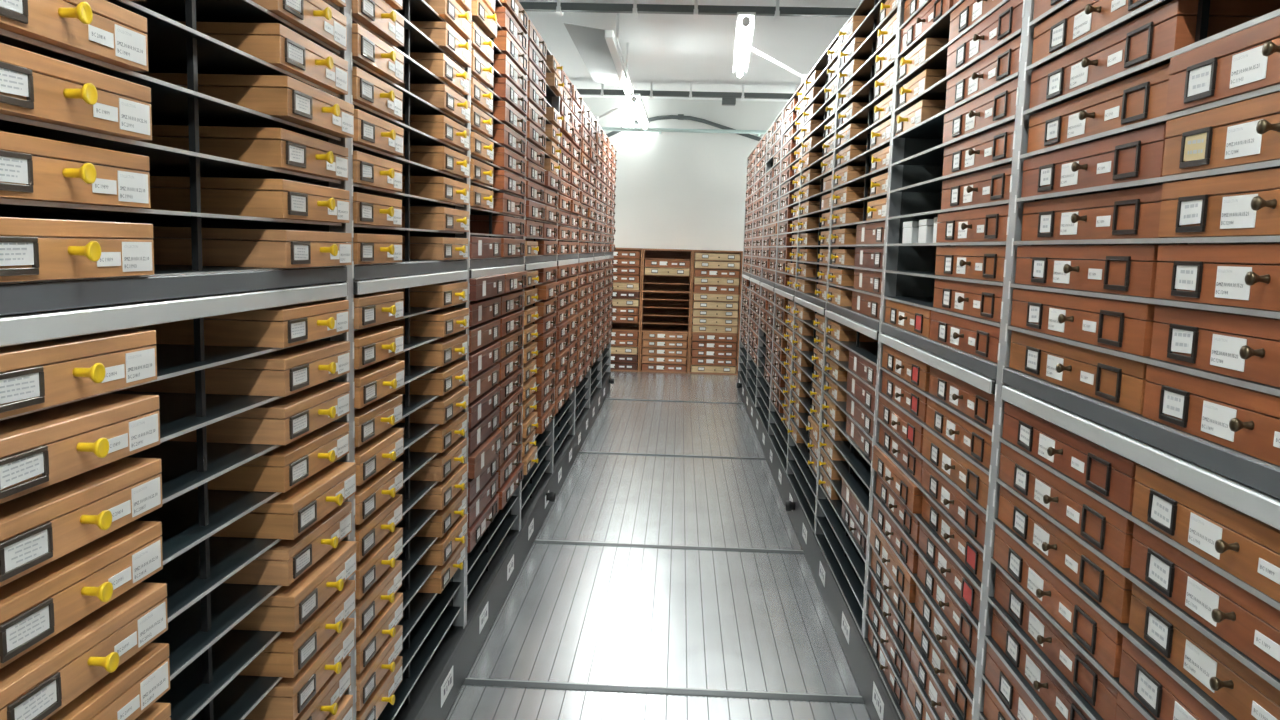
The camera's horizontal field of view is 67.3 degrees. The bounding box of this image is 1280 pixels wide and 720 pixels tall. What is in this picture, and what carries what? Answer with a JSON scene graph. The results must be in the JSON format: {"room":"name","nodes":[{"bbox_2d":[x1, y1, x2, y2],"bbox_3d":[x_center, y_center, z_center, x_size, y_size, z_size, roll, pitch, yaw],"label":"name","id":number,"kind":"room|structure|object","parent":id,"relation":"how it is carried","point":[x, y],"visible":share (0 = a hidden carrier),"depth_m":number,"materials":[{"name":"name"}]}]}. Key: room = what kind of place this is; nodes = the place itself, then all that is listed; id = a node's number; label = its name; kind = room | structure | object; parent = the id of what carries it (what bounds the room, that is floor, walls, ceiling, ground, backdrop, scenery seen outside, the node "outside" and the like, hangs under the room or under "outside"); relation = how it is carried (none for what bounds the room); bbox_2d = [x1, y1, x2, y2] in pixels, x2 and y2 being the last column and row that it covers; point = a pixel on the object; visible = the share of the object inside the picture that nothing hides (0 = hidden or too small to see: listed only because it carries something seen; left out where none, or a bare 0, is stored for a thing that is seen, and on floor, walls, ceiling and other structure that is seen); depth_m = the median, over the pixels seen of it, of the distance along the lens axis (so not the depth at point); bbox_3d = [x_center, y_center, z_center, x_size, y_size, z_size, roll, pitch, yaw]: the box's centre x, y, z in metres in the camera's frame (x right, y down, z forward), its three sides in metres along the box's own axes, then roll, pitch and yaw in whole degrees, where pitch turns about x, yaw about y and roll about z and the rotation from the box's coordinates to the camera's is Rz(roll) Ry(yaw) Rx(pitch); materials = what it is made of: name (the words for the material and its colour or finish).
{"room":"archive storage room","nodes":[
{"label":"archive storage room","id":0,"kind":"room"},
{"bbox_2d":[445,371,870,719],"bbox_3d":[0.155,0.986,4.844,3.900,0.080,14.600,2,7,2],"label":"floor","id":1,"kind":"structure","parent":0,"point":[610,615],"depth_m":4.24,"materials":[{"name":"wood"}]},
{"bbox_2d":[0,0,356,719],"bbox_3d":[-0.863,-0.037,1.486,0.548,2.297,1.180,2,7,2],"label":"bay","id":2,"kind":"object","parent":1,"relation":"on","point":[206,657],"depth_m":1.49,"materials":[{"name":"metal"}]},
{"bbox_2d":[352,0,471,719],"bbox_3d":[-0.819,-0.170,2.635,0.539,2.297,1.135,2,7,2],"label":"bay","id":3,"kind":"object","parent":1,"relation":"on","point":[427,617],"depth_m":2.66,"materials":[{"name":"metal"}]},
{"bbox_2d":[467,0,528,597],"bbox_3d":[-0.768,-0.301,3.761,0.545,2.297,1.135,2,7,2],"label":"bay","id":4,"kind":"object","parent":1,"relation":"on","point":[508,518],"depth_m":3.67,"materials":[{"name":"metal"}]},
{"bbox_2d":[394,372,613,719],"bbox_3d":[-0.729,0.738,5.573,0.555,0.186,9.140,2,7,2],"label":"plinth","id":5,"kind":"object","parent":1,"relation":"on","point":[433,695],"visible":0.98,"depth_m":3.76,"materials":[{"name":"metal"}]},
{"bbox_2d":[521,20,560,509],"bbox_3d":[-0.721,-0.432,4.888,0.543,2.297,1.135,2,7,2],"label":"bay","id":6,"kind":"object","parent":1,"relation":"on","point":[544,441],"depth_m":4.73,"materials":[{"name":"metal"}]},
{"bbox_2d":[554,96,581,455],"bbox_3d":[-0.689,-0.564,6.013,0.512,2.297,1.138,2,7,2],"label":"bay","id":7,"kind":"object","parent":1,"relation":"on","point":[564,420],"visible":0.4,"depth_m":6.25,"materials":[{"name":"metal"}]},
{"bbox_2d":[575,119,596,420],"bbox_3d":[-0.640,-0.695,7.140,0.512,2.297,1.138,2,7,2],"label":"bay","id":8,"kind":"object","parent":1,"relation":"on","point":[583,391],"visible":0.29,"depth_m":7.44,"materials":[{"name":"metal"}]},
{"bbox_2d":[590,155,606,396],"bbox_3d":[-0.592,-0.826,8.266,0.512,2.297,1.138,2,7,2],"label":"bay","id":9,"kind":"object","parent":1,"relation":"on","point":[596,370],"visible":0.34,"depth_m":8.63,"materials":[{"name":"metal"}]},
{"bbox_2d":[594,93,649,129],"bbox_3d":[-0.040,-2.176,8.813,0.323,0.290,2.407,3,7,9],"label":"lamp","id":10,"kind":"object","parent":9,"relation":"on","point":[635,99],"visible":0.87,"depth_m":8.46,"materials":[{"name":"white metal"}]},
{"bbox_2d":[602,157,615,379],"bbox_3d":[-0.544,-0.957,9.393,0.512,2.297,1.138,2,7,2],"label":"bay","id":11,"kind":"object","parent":1,"relation":"on","point":[606,355],"visible":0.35,"depth_m":9.78,"materials":[{"name":"metal"}]},
{"bbox_2d":[610,248,642,371],"bbox_3d":[-0.278,-0.628,11.767,0.594,1.485,0.483,2,7,2],"label":"cabinet","id":12,"kind":"object","parent":1,"relation":"on","point":[627,265],"visible":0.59,"depth_m":11.56,"materials":[{"name":"brown wood"}]},
{"bbox_2d":[612,326,638,331],"bbox_3d":[-0.285,-0.383,11.805,0.557,0.020,0.439,2,7,2],"label":"shelf","id":13,"kind":"object","parent":12,"relation":"attached to","point":[615,328],"depth_m":11.72,"materials":[{"name":"brown wood"}]},
{"bbox_2d":[613,289,639,291],"bbox_3d":[-0.271,-0.862,11.749,0.557,0.020,0.439,2,7,2],"label":"shelf","id":14,"kind":"object","parent":12,"relation":"attached to","point":[614,290],"depth_m":11.53,"materials":[{"name":"brown wood"}]},
{"bbox_2d":[463,678,863,703],"bbox_3d":[0.075,1.127,3.272,1.361,0.004,0.053,2,7,2],"label":"trim","id":15,"kind":"structure","parent":1,"relation":"on","point":[759,695],"depth_m":3.27,"materials":[{"name":"metal"}]},
{"bbox_2d":[639,248,692,372],"bbox_3d":[0.318,-0.609,11.744,0.594,1.485,0.482,2,7,2],"label":"cabinet","id":16,"kind":"object","parent":1,"relation":"on","point":[666,273],"visible":1,"depth_m":11.62,"materials":[{"name":"brown wood"}]},
{"bbox_2d":[641,360,686,364],"bbox_3d":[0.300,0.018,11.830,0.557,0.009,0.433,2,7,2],"label":"drawer","id":17,"kind":"object","parent":16,"relation":"attached to","point":[643,362],"depth_m":11.60,"materials":[{"name":"brown wood"}]},
{"bbox_2d":[641,353,686,356],"bbox_3d":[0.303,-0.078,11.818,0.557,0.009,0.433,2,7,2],"label":"drawer","id":18,"kind":"object","parent":16,"relation":"attached to","point":[644,354],"depth_m":11.60,"materials":[{"name":"brown wood"}]},
{"bbox_2d":[642,344,687,348],"bbox_3d":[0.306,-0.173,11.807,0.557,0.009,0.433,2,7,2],"label":"drawer","id":19,"kind":"object","parent":16,"relation":"attached to","point":[645,346],"depth_m":11.58,"materials":[{"name":"brown wood"}]},
{"bbox_2d":[642,337,687,340],"bbox_3d":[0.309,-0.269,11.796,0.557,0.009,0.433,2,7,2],"label":"drawer","id":20,"kind":"object","parent":16,"relation":"attached to","point":[643,338],"depth_m":11.58,"materials":[{"name":"brown wood"}]},
{"bbox_2d":[642,327,687,332],"bbox_3d":[0.311,-0.363,11.782,0.557,0.020,0.439,2,7,2],"label":"shelf","id":21,"kind":"object","parent":16,"relation":"attached to","point":[644,329],"depth_m":11.72,"materials":[{"name":"brown wood"}]},
{"bbox_2d":[642,320,688,324],"bbox_3d":[0.314,-0.461,11.773,0.557,0.009,0.433,2,7,2],"label":"shelf","id":22,"kind":"object","parent":16,"relation":"attached to","point":[648,322],"depth_m":11.79,"materials":[{"name":"brown wood"}]},
{"bbox_2d":[643,312,688,316],"bbox_3d":[0.317,-0.556,11.762,0.557,0.009,0.433,2,7,2],"label":"shelf","id":23,"kind":"object","parent":16,"relation":"attached to","point":[645,314],"depth_m":11.83,"materials":[{"name":"brown wood"}]},
{"bbox_2d":[643,305,688,308],"bbox_3d":[0.320,-0.652,11.751,0.557,0.009,0.433,2,7,2],"label":"shelf","id":24,"kind":"object","parent":16,"relation":"attached to","point":[644,306],"depth_m":11.78,"materials":[{"name":"brown wood"}]},
{"bbox_2d":[643,297,688,300],"bbox_3d":[0.322,-0.748,11.740,0.557,0.009,0.433,2,7,2],"label":"shelf","id":25,"kind":"object","parent":16,"relation":"attached to","point":[644,298],"depth_m":11.81,"materials":[{"name":"brown wood"}]},
{"bbox_2d":[643,281,689,284],"bbox_3d":[0.328,-0.940,11.717,0.557,0.009,0.433,2,7,2],"label":"shelf","id":26,"kind":"object","parent":16,"relation":"attached to","point":[644,282],"depth_m":11.90,"materials":[{"name":"brown wood"}]},
{"bbox_2d":[643,289,689,292],"bbox_3d":[0.325,-0.842,11.726,0.557,0.020,0.439,2,7,2],"label":"shelf","id":27,"kind":"object","parent":16,"relation":"attached to","point":[644,290],"depth_m":11.60,"materials":[{"name":"brown wood"}]},
{"bbox_2d":[644,274,689,276],"bbox_3d":[0.330,-1.035,11.706,0.557,0.009,0.433,2,7,2],"label":"shelf","id":28,"kind":"object","parent":16,"relation":"attached to","point":[645,275],"depth_m":11.49,"materials":[{"name":"brown wood"}]},
{"bbox_2d":[644,266,689,267],"bbox_3d":[0.333,-1.131,11.695,0.557,0.009,0.433,2,7,2],"label":"shelf","id":29,"kind":"object","parent":16,"relation":"attached to","point":[644,266],"depth_m":11.48,"materials":[{"name":"brown wood"}]},
{"bbox_2d":[644,258,690,259],"bbox_3d":[0.336,-1.227,11.683,0.557,0.009,0.433,2,7,2],"label":"shelf","id":30,"kind":"object","parent":16,"relation":"attached to","point":[644,258],"depth_m":11.71,"materials":[{"name":"brown wood"}]},
{"bbox_2d":[534,540,803,553],"bbox_3d":[0.143,0.944,4.850,1.361,0.004,0.053,2,7,2],"label":"trim","id":31,"kind":"structure","parent":1,"relation":"on","point":[535,541],"depth_m":4.85,"materials":[{"name":"metal"}]},
{"bbox_2d":[579,451,765,459],"bbox_3d":[0.234,0.696,6.984,1.361,0.004,0.053,2,7,2],"label":"trim","id":32,"kind":"structure","parent":1,"relation":"on","point":[579,451],"depth_m":6.98,"materials":[{"name":"metal"}]},
{"bbox_2d":[606,398,743,403],"bbox_3d":[0.340,0.407,9.465,1.361,0.004,0.053,2,7,2],"label":"trim","id":33,"kind":"structure","parent":1,"relation":"on","point":[606,398],"depth_m":9.46,"materials":[{"name":"metal"}]},
{"bbox_2d":[688,250,742,374],"bbox_3d":[0.914,-0.589,11.721,0.594,1.485,0.483,2,7,2],"label":"cabinet","id":34,"kind":"object","parent":1,"relation":"on","point":[716,284],"visible":1,"depth_m":11.52,"materials":[{"name":"brown wood"}]},
{"bbox_2d":[690,362,736,365],"bbox_3d":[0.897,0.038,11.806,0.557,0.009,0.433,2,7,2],"label":"drawer","id":35,"kind":"object","parent":34,"relation":"attached to","point":[691,363],"depth_m":11.58,"materials":[{"name":"brown wood"}]},
{"bbox_2d":[691,353,736,357],"bbox_3d":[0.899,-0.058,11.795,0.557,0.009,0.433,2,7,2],"label":"drawer","id":36,"kind":"object","parent":34,"relation":"attached to","point":[693,355],"depth_m":11.57,"materials":[{"name":"brown wood"}]},
{"bbox_2d":[691,345,736,349],"bbox_3d":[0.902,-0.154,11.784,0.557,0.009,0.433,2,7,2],"label":"drawer","id":37,"kind":"object","parent":34,"relation":"attached to","point":[694,347],"depth_m":11.56,"materials":[{"name":"brown wood"}]},
{"bbox_2d":[691,337,737,341],"bbox_3d":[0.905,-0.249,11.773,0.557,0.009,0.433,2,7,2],"label":"drawer","id":38,"kind":"object","parent":34,"relation":"attached to","point":[694,339],"depth_m":11.54,"materials":[{"name":"brown wood"}]},
{"bbox_2d":[692,322,737,325],"bbox_3d":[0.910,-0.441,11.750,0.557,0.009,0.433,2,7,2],"label":"drawer","id":39,"kind":"object","parent":34,"relation":"attached to","point":[693,323],"depth_m":11.53,"materials":[{"name":"beige wood"}]},
{"bbox_2d":[692,331,737,334],"bbox_3d":[0.907,-0.343,11.759,0.557,0.020,0.439,2,7,2],"label":"shelf","id":40,"kind":"object","parent":34,"relation":"attached to","point":[693,332],"depth_m":11.54,"materials":[{"name":"brown wood"}]},
{"bbox_2d":[692,314,738,317],"bbox_3d":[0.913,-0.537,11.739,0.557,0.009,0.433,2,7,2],"label":"drawer","id":41,"kind":"object","parent":34,"relation":"attached to","point":[693,315],"depth_m":11.52,"materials":[{"name":"beige wood"}]},
{"bbox_2d":[692,306,738,309],"bbox_3d":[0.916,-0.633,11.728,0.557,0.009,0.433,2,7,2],"label":"drawer","id":42,"kind":"object","parent":34,"relation":"attached to","point":[693,307],"depth_m":11.50,"materials":[{"name":"beige wood"}]},
{"bbox_2d":[693,299,738,301],"bbox_3d":[0.918,-0.728,11.716,0.557,0.009,0.433,2,7,2],"label":"shelf","id":43,"kind":"object","parent":34,"relation":"attached to","point":[694,300],"depth_m":11.49,"materials":[{"name":"brown wood"}]},
{"bbox_2d":[693,283,739,285],"bbox_3d":[0.924,-0.920,11.694,0.557,0.009,0.433,2,7,2],"label":"shelf","id":44,"kind":"object","parent":34,"relation":"attached to","point":[694,284],"depth_m":11.47,"materials":[{"name":"brown wood"}]},
{"bbox_2d":[693,276,739,277],"bbox_3d":[0.927,-1.016,11.683,0.557,0.009,0.433,2,7,2],"label":"shelf","id":45,"kind":"object","parent":34,"relation":"attached to","point":[693,276],"depth_m":11.47,"materials":[{"name":"brown wood"}]},
{"bbox_2d":[693,290,739,294],"bbox_3d":[0.921,-0.822,11.702,0.557,0.020,0.439,2,7,2],"label":"shelf","id":46,"kind":"object","parent":34,"relation":"attached to","point":[695,292],"depth_m":11.48,"materials":[{"name":"brown wood"}]},
{"bbox_2d":[694,267,740,269],"bbox_3d":[0.929,-1.111,11.671,0.557,0.009,0.433,2,7,2],"label":"shelf","id":47,"kind":"object","parent":34,"relation":"attached to","point":[695,268],"depth_m":11.45,"materials":[{"name":"brown wood"}]},
{"bbox_2d":[694,259,740,261],"bbox_3d":[0.932,-1.207,11.660,0.557,0.009,0.433,2,7,2],"label":"shelf","id":48,"kind":"object","parent":34,"relation":"attached to","point":[695,260],"depth_m":11.44,"materials":[{"name":"brown wood"}]},
{"bbox_2d":[738,146,755,386],"bbox_3d":[1.320,-0.936,9.731,0.512,2.282,1.202,2,7,2],"label":"bay","id":49,"kind":"object","parent":1,"relation":"on","point":[742,365],"visible":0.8,"depth_m":10.05,"materials":[{"name":"metal"}]},
{"bbox_2d":[587,138,770,356],"bbox_3d":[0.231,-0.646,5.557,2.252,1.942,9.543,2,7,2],"label":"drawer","id":50,"kind":"object","parent":49,"relation":"on","point":[608,187],"visible":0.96,"depth_m":8.91,"materials":[{"name":"brown wood"}]},
{"bbox_2d":[746,131,767,405],"bbox_3d":[1.269,-0.797,8.540,0.512,2.282,1.202,2,7,2],"label":"bay","id":51,"kind":"object","parent":1,"relation":"on","point":[751,369],"visible":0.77,"depth_m":8.83,"materials":[{"name":"metal"}]},
{"bbox_2d":[755,111,781,433],"bbox_3d":[1.218,-0.659,7.349,0.512,2.282,1.202,2,7,2],"label":"bay","id":52,"kind":"object","parent":1,"relation":"on","point":[762,398],"visible":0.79,"depth_m":7.66,"materials":[{"name":"metal"}]},
{"bbox_2d":[768,80,805,471],"bbox_3d":[1.168,-0.520,6.159,0.512,2.282,1.202,2,7,2],"label":"bay","id":53,"kind":"object","parent":1,"relation":"on","point":[777,429],"visible":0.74,"depth_m":6.26,"materials":[{"name":"metal"}]},
{"bbox_2d":[733,12,807,82],"bbox_3d":[0.789,-1.816,6.018,0.467,0.306,1.653,2,7,2],"label":"lamp","id":54,"kind":"object","parent":53,"relation":"on","point":[745,22],"visible":0.86,"depth_m":5.72,"materials":[{"name":"white metal"}]},
{"bbox_2d":[786,34,838,531],"bbox_3d":[1.117,-0.382,4.968,0.512,2.282,1.202,2,7,2],"label":"bay","id":55,"kind":"object","parent":1,"relation":"on","point":[802,476],"visible":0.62,"depth_m":5.05,"materials":[{"name":"metal"}]},
{"bbox_2d":[736,372,900,719],"bbox_3d":[1.087,0.776,5.687,0.555,0.186,9.660,2,7,2],"label":"plinth","id":56,"kind":"object","parent":1,"relation":"on","point":[878,702],"visible":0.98,"depth_m":3.97,"materials":[{"name":"metal"}]},
{"bbox_2d":[814,0,897,634],"bbox_3d":[1.056,-0.244,3.778,0.532,2.282,1.200,2,7,2],"label":"bay","id":57,"kind":"object","parent":1,"relation":"on","point":[845,558],"depth_m":3.76,"materials":[{"name":"metal"}]},
{"bbox_2d":[862,0,1022,719],"bbox_3d":[1.007,-0.105,2.587,0.528,2.282,1.200,2,7,2],"label":"bay","id":58,"kind":"object","parent":1,"relation":"on","point":[915,179],"depth_m":2.47,"materials":[{"name":"metal"}]},
{"bbox_2d":[902,221,918,242],"bbox_3d":[0.866,-0.383,2.899,0.122,0.066,0.117,2,7,2],"label":"box","id":59,"kind":"object","parent":58,"relation":"on","point":[910,228],"visible":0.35,"depth_m":2.85,"materials":[{"name":"white cardboard"}]},
{"bbox_2d":[918,219,933,242],"bbox_3d":[0.858,-0.362,2.715,0.122,0.067,0.087,2,7,2],"label":"box","id":60,"kind":"object","parent":58,"relation":"on","point":[926,226],"visible":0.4,"depth_m":2.68,"materials":[{"name":"white cardboard"}]},
{"bbox_2d":[933,217,937,242],"bbox_3d":[0.864,-0.350,2.600,0.122,0.070,0.073,2,7,2],"label":"box","id":61,"kind":"object","parent":58,"relation":"on","point":[935,222],"visible":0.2,"depth_m":2.62,"materials":[{"name":"white cardboard"}]},
{"bbox_2d":[972,0,1279,719],"bbox_3d":[0.957,0.036,1.374,0.524,2.282,1.245,2,7,2],"label":"bay","id":62,"kind":"object","parent":1,"relation":"on","point":[1247,484],"depth_m":1.40,"materials":[{"name":"metal"}]},
{"bbox_2d":[582,97,787,366],"bbox_3d":[0.514,-1.540,11.941,3.900,3.300,0.100,2,7,2],"label":"wall","id":63,"kind":"structure","parent":0,"point":[674,190],"depth_m":11.80,"materials":[{"name":"paint"}]},
{"bbox_2d":[622,119,646,136],"bbox_3d":[-0.066,-2.809,11.637,0.300,0.213,0.260,2,7,2],"label":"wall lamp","id":64,"kind":"object","parent":63,"relation":"attached to","point":[628,123],"visible":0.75,"depth_m":11.53,"materials":[{"name":"white plastic"}]},
{"bbox_2d":[606,114,760,140],"bbox_3d":[0.490,-2.761,11.720,2.799,0.456,0.053,2,7,2],"label":"conduit","id":65,"kind":"object","parent":63,"relation":"attached to","point":[679,116],"visible":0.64,"depth_m":11.68,"materials":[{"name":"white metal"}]},
{"bbox_2d":[601,127,766,135],"bbox_3d":[0.541,-2.749,11.587,3.800,0.057,0.322,2,7,2],"label":"pipe","id":66,"kind":"object","parent":63,"relation":"attached to","point":[759,132],"visible":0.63,"depth_m":11.43,"materials":[{"name":"white metal"}]},
{"bbox_2d":[518,0,859,101],"bbox_3d":[0.251,-2.379,4.448,3.900,0.100,14.600,2,7,2],"label":"ceiling","id":67,"kind":"structure","parent":0,"point":[671,52],"depth_m":8.51,"materials":[{"name":"paint"}]},
{"bbox_2d":[564,13,633,97],"bbox_3d":[-0.283,-2.507,7.701,0.363,0.436,2.440,2,7,2],"label":"strip light","id":68,"kind":"object","parent":67,"relation":"hanging from","point":[600,51],"visible":0.87,"depth_m":7.37,"materials":[{"name":"white plastic"}]},
{"bbox_2d":[577,82,797,105],"bbox_3d":[0.507,-2.927,10.566,3.800,0.225,0.150,2,7,2],"label":"cable tray","id":69,"kind":"object","parent":67,"relation":"attached to","point":[728,98],"visible":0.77,"depth_m":10.51,"materials":[{"name":"grey metal"}]},
{"bbox_2d":[520,0,861,19],"bbox_3d":[0.348,-2.522,6.816,3.800,0.164,0.140,2,7,2],"label":"cable tray","id":70,"kind":"object","parent":67,"relation":"attached to","point":[558,7],"visible":0.71,"depth_m":6.77,"materials":[{"name":"grey metal"}]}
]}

